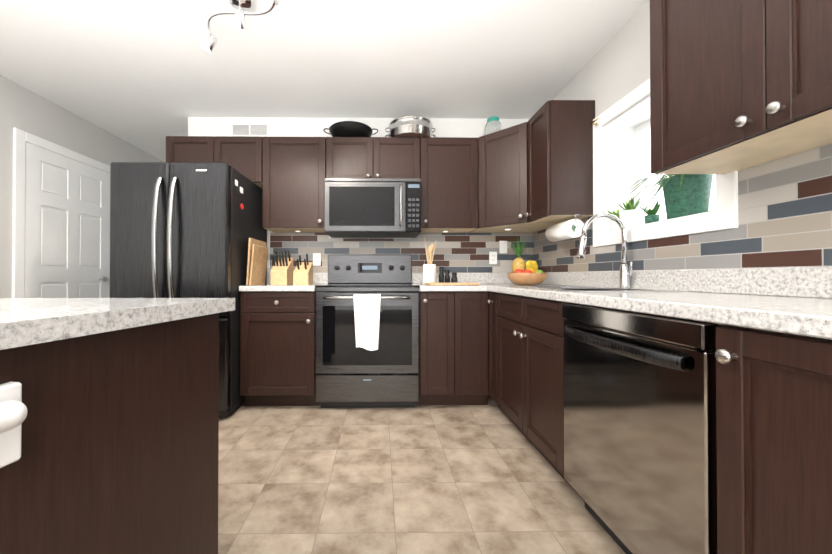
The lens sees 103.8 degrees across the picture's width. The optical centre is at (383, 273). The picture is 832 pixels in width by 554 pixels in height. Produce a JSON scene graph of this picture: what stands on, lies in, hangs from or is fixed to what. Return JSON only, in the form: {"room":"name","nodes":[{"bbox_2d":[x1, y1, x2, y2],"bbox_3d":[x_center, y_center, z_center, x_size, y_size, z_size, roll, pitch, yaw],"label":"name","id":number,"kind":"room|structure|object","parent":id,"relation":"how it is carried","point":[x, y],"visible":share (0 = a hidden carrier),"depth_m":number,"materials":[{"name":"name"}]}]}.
{"room":"kitchen","nodes":[
{"label":"kitchen","id":0,"kind":"room"},
{"bbox_2d":[0,75,163,297],"bbox_3d":[-2.841,-0.238,0.835,0.120,2.450,6.670,0,0,-1],"label":"wall","id":1,"kind":"structure","parent":0,"point":[26,110],"depth_m":2.60,"materials":[{"name":"paint"}]},
{"bbox_2d":[12,127,109,297],"bbox_3d":[-2.767,-0.050,2.919,0.073,2.105,0.950,0,0,-1],"label":"door","id":2,"kind":"structure","parent":1,"relation":"attached to","point":[61,224],"depth_m":2.79,"materials":[{"name":"white wood"}]},
{"bbox_2d":[0,0,647,161],"bbox_3d":[-0.632,-1.512,0.984,4.700,0.100,6.900,0,0,-1],"label":"ceiling","id":3,"kind":"structure","parent":0,"point":[148,76],"depth_m":2.18,"materials":[{"name":"paint"}]},
{"bbox_2d":[201,0,286,52],"bbox_3d":[-0.759,-1.370,1.713,0.668,0.173,0.133,0,0,29],"label":"spotlight fixture","id":4,"kind":"object","parent":3,"relation":"attached to","point":[208,43],"visible":1,"depth_m":1.71,"materials":[{"name":"silver metal"}]},
{"bbox_2d":[188,117,528,283],"bbox_3d":[-0.205,-0.222,3.069,3.200,2.450,0.120,0,0,-1],"label":"wall","id":5,"kind":"structure","parent":0,"point":[315,127],"depth_m":3.01,"materials":[{"name":"paint"}]},
{"bbox_2d":[166,136,221,162],"bbox_3d":[-1.587,-0.954,2.848,0.452,0.381,0.298,0,0,-1],"label":"upper cabinet","id":6,"kind":"object","parent":5,"relation":"attached to","point":[178,148],"depth_m":2.70,"materials":[{"name":"brown wood"}]},
{"bbox_2d":[222,136,261,185],"bbox_3d":[-1.240,-0.954,2.852,0.449,0.381,0.298,0,0,-1],"label":"upper cabinet","id":7,"kind":"object","parent":5,"relation":"attached to","point":[242,153],"depth_m":2.71,"materials":[{"name":"brown wood"}]},
{"bbox_2d":[231,124,267,136],"bbox_3d":[-1.234,-1.325,3.000,0.340,0.115,0.012,0,0,-1],"label":"air vent","id":8,"kind":"object","parent":5,"relation":"in","point":[255,130],"visible":0.98,"depth_m":3.00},
{"bbox_2d":[258,137,325,232],"bbox_3d":[-0.748,-0.764,2.856,0.526,0.761,0.298,0,0,-1],"label":"upper cabinet","id":9,"kind":"object","parent":5,"relation":"attached to","point":[291,186],"depth_m":2.72,"materials":[{"name":"brown wood"}]},
{"bbox_2d":[322,168,421,237],"bbox_3d":[-0.088,-0.579,2.809,0.779,0.492,0.399,0,0,-1],"label":"microwave","id":10,"kind":"object","parent":5,"relation":"attached to","point":[357,202],"depth_m":2.61,"materials":[{"name":"grey metal"}]},
{"bbox_2d":[326,137,417,167],"bbox_3d":[-0.088,-0.959,2.864,0.786,0.371,0.298,0,0,-1],"label":"upper cabinet","id":11,"kind":"object","parent":5,"relation":"attached to","point":[341,152],"depth_m":2.72,"materials":[{"name":"brown wood"}]},
{"bbox_2d":[323,121,377,136],"bbox_3d":[-0.282,-1.194,2.810,0.476,0.097,0.376,0,0,-1],"label":"wok","id":12,"kind":"object","parent":11,"relation":"on","point":[348,129],"visible":0.62,"depth_m":2.69,"materials":[{"name":"metal"}]},
{"bbox_2d":[385,115,435,137],"bbox_3d":[0.233,-1.247,2.826,0.441,0.204,0.384,0,0,-1],"label":"pot","id":13,"kind":"object","parent":11,"relation":"on","point":[411,126],"visible":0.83,"depth_m":2.67,"materials":[{"name":"silver metal"}]},
{"bbox_2d":[270,232,529,283],"bbox_3d":[0.170,0.012,3.007,2.430,0.783,0.007,0,0,-1],"label":"tile backsplash","id":14,"kind":"structure","parent":5,"relation":"attached to","point":[454,252],"depth_m":3.01,"materials":[{"name":"multicoloured tile"}]},
{"bbox_2d":[313,253,320,265],"bbox_3d":[-0.614,-0.132,2.991,0.072,0.116,0.008,0,0,-1],"label":"electrical outlet plate","id":15,"kind":"object","parent":14,"relation":"attached to","point":[316,256],"depth_m":2.99,"materials":[{"name":"white plastic"}]},
{"bbox_2d":[489,252,496,263],"bbox_3d":[1.015,-0.147,3.009,0.072,0.116,0.008,0,0,-1],"label":"electrical outlet plate","id":16,"kind":"object","parent":14,"relation":"attached to","point":[492,255],"depth_m":3.01,"materials":[{"name":"white plastic"}]},
{"bbox_2d":[499,241,506,252],"bbox_3d":[1.110,-0.247,3.011,0.072,0.116,0.008,0,0,-1],"label":"electrical outlet plate","id":17,"kind":"object","parent":14,"relation":"attached to","point":[502,244],"depth_m":3.01,"materials":[{"name":"white plastic"}]},
{"bbox_2d":[418,137,485,232],"bbox_3d":[0.577,-0.764,2.849,0.537,0.761,0.340,0,0,-1],"label":"upper cabinet","id":18,"kind":"object","parent":5,"relation":"attached to","point":[444,162],"depth_m":2.73,"materials":[{"name":"brown wood"}]},
{"bbox_2d":[470,123,565,232],"bbox_3d":[1.066,-0.765,2.709,0.661,0.761,0.632,0,0,-1],"label":"upper cabinet","id":19,"kind":"object","parent":5,"relation":"attached to","point":[495,157],"depth_m":2.63,"materials":[{"name":"brown wood"}]},
{"bbox_2d":[485,116,500,134],"bbox_3d":[0.948,-1.242,2.809,0.136,0.194,0.136,0,0,-1],"label":"glass jar","id":20,"kind":"object","parent":19,"relation":"on","point":[493,124],"visible":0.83,"depth_m":2.76,"materials":[{"name":"glass"}]},
{"bbox_2d":[218,395,625,553],"bbox_3d":[-0.632,1.038,0.965,4.700,0.100,6.900,0,0,-1],"label":"floor","id":21,"kind":"structure","parent":0,"point":[452,479],"depth_m":1.51,"materials":[{"name":"tile"}]},
{"bbox_2d":[0,314,218,553],"bbox_3d":[-1.390,0.546,0.060,1.764,0.866,1.901,0,0,-1],"label":"kitchen island","id":22,"kind":"object","parent":21,"relation":"on","point":[109,425],"depth_m":0.69,"materials":[{"name":"brown wood"}]},
{"bbox_2d":[0,298,234,369],"bbox_3d":[-1.390,0.092,0.066,1.836,0.040,1.964,0,0,-1],"label":"island countertop","id":23,"kind":"structure","parent":22,"relation":"on","point":[31,329],"depth_m":0.67,"materials":[{"name":"white stone"}]},
{"bbox_2d":[109,162,266,416],"bbox_3d":[-1.452,0.123,2.537,0.797,1.752,0.841,0,0,-1],"label":"fridge","id":24,"kind":"object","parent":21,"relation":"on","point":[183,229],"visible":0.48,"depth_m":2.19,"materials":[{"name":"black metal"}]},
{"bbox_2d":[239,273,327,405],"bbox_3d":[-0.778,0.495,2.667,0.549,1.009,0.655,0,0,-1],"label":"base cabinet","id":25,"kind":"object","parent":21,"relation":"on","point":[278,322],"depth_m":2.38,"materials":[{"name":"brown wood"}]},
{"bbox_2d":[246,238,267,285],"bbox_3d":[-0.999,-0.090,2.599,0.070,0.360,0.360,0,0,-1],"label":"cutting boards","id":26,"kind":"object","parent":25,"relation":"on","point":[257,260],"visible":1,"depth_m":2.50,"materials":[{"name":"brown wood"}]},
{"bbox_2d":[271,250,292,284],"bbox_3d":[-0.846,-0.055,2.721,0.130,0.290,0.200,0,0,-1],"label":"knife block","id":27,"kind":"object","parent":25,"relation":"on","point":[282,271],"visible":1,"depth_m":2.64,"materials":[{"name":"brown wood"}]},
{"bbox_2d":[293,254,312,284],"bbox_3d":[-0.666,-0.039,2.703,0.120,0.258,0.180,0,0,-1],"label":"knife block","id":28,"kind":"object","parent":25,"relation":"on","point":[303,273],"visible":0.98,"depth_m":2.63,"materials":[{"name":"brown wood"}]},
{"bbox_2d":[315,255,418,407],"bbox_3d":[-0.120,0.412,2.626,0.758,1.174,0.708,0,0,-1],"label":"range","id":29,"kind":"object","parent":21,"relation":"on","point":[367,338],"visible":1,"depth_m":2.36,"materials":[{"name":"black metal"}]},
{"bbox_2d":[354,294,380,350],"bbox_3d":[-0.116,0.342,2.312,0.190,0.396,0.079,0,0,-1],"label":"towel","id":30,"kind":"object","parent":29,"relation":"hanging from","point":[367,307],"depth_m":2.28,"materials":[{"name":"fabric"}]},
{"bbox_2d":[412,273,482,404],"bbox_3d":[0.505,0.495,2.685,0.485,1.009,0.647,0,0,-1],"label":"base cabinet","id":31,"kind":"object","parent":21,"relation":"on","point":[450,316],"depth_m":2.39,"materials":[{"name":"brown wood"}]},
{"bbox_2d":[423,238,435,284],"bbox_3d":[0.386,-0.104,2.715,0.113,0.388,0.108,0,0,-1],"label":"utensil crock","id":32,"kind":"object","parent":31,"relation":"on","point":[429,271],"visible":0.83,"depth_m":2.68,"materials":[{"name":"ceramic"}]},
{"bbox_2d":[439,267,457,281],"bbox_3d":[0.555,0.015,2.800,0.158,0.150,0.080,0,0,-1],"label":"pepper mills","id":33,"kind":"object","parent":31,"relation":"on","point":[454,278],"visible":0.73,"depth_m":2.78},
{"bbox_2d":[425,282,479,284],"bbox_3d":[0.531,0.080,2.555,0.380,0.018,0.240,0,0,-1],"label":"flat board","id":34,"kind":"object","parent":31,"relation":"on","point":[448,283],"visible":0.98,"depth_m":2.44,"materials":[{"name":"brown wood"}]},
{"bbox_2d":[562,303,717,553],"bbox_3d":[1.041,0.556,1.097,0.632,0.863,0.614,0,0,-1],"label":"dishwasher","id":35,"kind":"object","parent":21,"relation":"on","point":[640,459],"visible":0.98,"depth_m":0.97,"materials":[{"name":"black metal"}]},
{"bbox_2d":[483,213,831,553],"bbox_3d":[1.097,0.318,0.413,0.649,1.329,5.207,0,0,-1],"label":"base cabinet","id":36,"kind":"object","parent":21,"relation":"on","point":[498,338],"depth_m":0.75,"materials":[{"name":"brown wood"}]},
{"bbox_2d":[507,239,546,284],"bbox_3d":[1.131,-0.101,2.567,0.290,0.378,0.298,0,0,-1],"label":"fruit bowl","id":37,"kind":"object","parent":36,"relation":"on","point":[528,272],"visible":1,"depth_m":2.51,"materials":[{"name":"brown wood"}]},
{"bbox_2d":[576,213,632,287],"bbox_3d":[1.233,-0.132,1.802,0.297,0.419,0.099,0,0,-1],"label":"faucet","id":38,"kind":"object","parent":36,"relation":"on","point":[625,272],"depth_m":1.81,"materials":[{"name":"silver metal"}]},
{"bbox_2d":[537,0,828,272],"bbox_3d":[1.559,-0.241,0.408,0.270,2.450,5.480,0,0,-1],"label":"wall","id":39,"kind":"structure","parent":0,"point":[613,70],"depth_m":1.96,"materials":[{"name":"paint"}]},
{"bbox_2d":[522,100,594,223],"bbox_3d":[1.221,-0.768,2.323,0.360,0.761,0.348,0,0,-1],"label":"upper cabinet","id":40,"kind":"object","parent":39,"relation":"attached to","point":[557,141],"depth_m":2.15,"materials":[{"name":"brown wood"}]},
{"bbox_2d":[590,78,737,246],"bbox_3d":[1.500,-0.602,1.726,0.311,0.846,0.866,0,0,-1],"label":"window","id":41,"kind":"structure","parent":39,"relation":"in","point":[619,144],"depth_m":2.03,"materials":[{"name":"clear glass"}]},
{"bbox_2d":[602,208,624,230],"bbox_3d":[1.439,-0.341,1.998,0.175,0.148,0.134,0,0,-1],"label":"potted plant","id":42,"kind":"object","parent":41,"relation":"on","point":[614,225],"visible":0.31,"depth_m":2.02,"materials":[{"name":"ceramic"}]},
{"bbox_2d":[617,194,644,227],"bbox_3d":[1.459,-0.378,1.948,0.138,0.222,0.140,0,0,-1],"label":"potted plant","id":43,"kind":"object","parent":41,"relation":"on","point":[630,215],"visible":0.75,"depth_m":1.91,"materials":[{"name":"ceramic"}]},
{"bbox_2d":[640,200,660,223],"bbox_3d":[1.463,-0.333,1.782,0.107,0.129,0.125,0,0,-1],"label":"potted plant","id":44,"kind":"object","parent":41,"relation":"on","point":[652,215],"visible":0.83,"depth_m":1.76,"materials":[{"name":"green plant"}]},
{"bbox_2d":[600,154,712,219],"bbox_3d":[1.407,-0.495,1.692,0.366,0.452,0.553,0,0,-1],"label":"potted plant","id":45,"kind":"object","parent":41,"relation":"on","point":[686,194],"visible":0.71,"depth_m":1.55,"materials":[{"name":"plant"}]},
{"bbox_2d":[530,144,831,272],"bbox_3d":[1.420,-0.220,0.386,0.008,0.387,5.280,0,0,-1],"label":"tile backsplash","id":46,"kind":"structure","parent":39,"relation":"attached to","point":[785,212],"depth_m":1.22,"materials":[{"name":"multicoloured tile"}]},
{"bbox_2d":[650,0,831,173],"bbox_3d":[1.258,-0.786,0.909,0.317,0.746,0.859,0,0,-1],"label":"upper cabinet","id":47,"kind":"object","parent":39,"relation":"attached to","point":[737,85],"depth_m":1.04,"materials":[{"name":"brown wood"}]},
{"label":"outside","id":48,"kind":"structure","parent":0,"visible":0},
{"bbox_2d":[647,131,715,219],"bbox_3d":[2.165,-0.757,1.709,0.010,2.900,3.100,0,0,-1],"label":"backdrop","id":49,"kind":"structure","parent":48,"point":[663,209],"depth_m":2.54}
]}

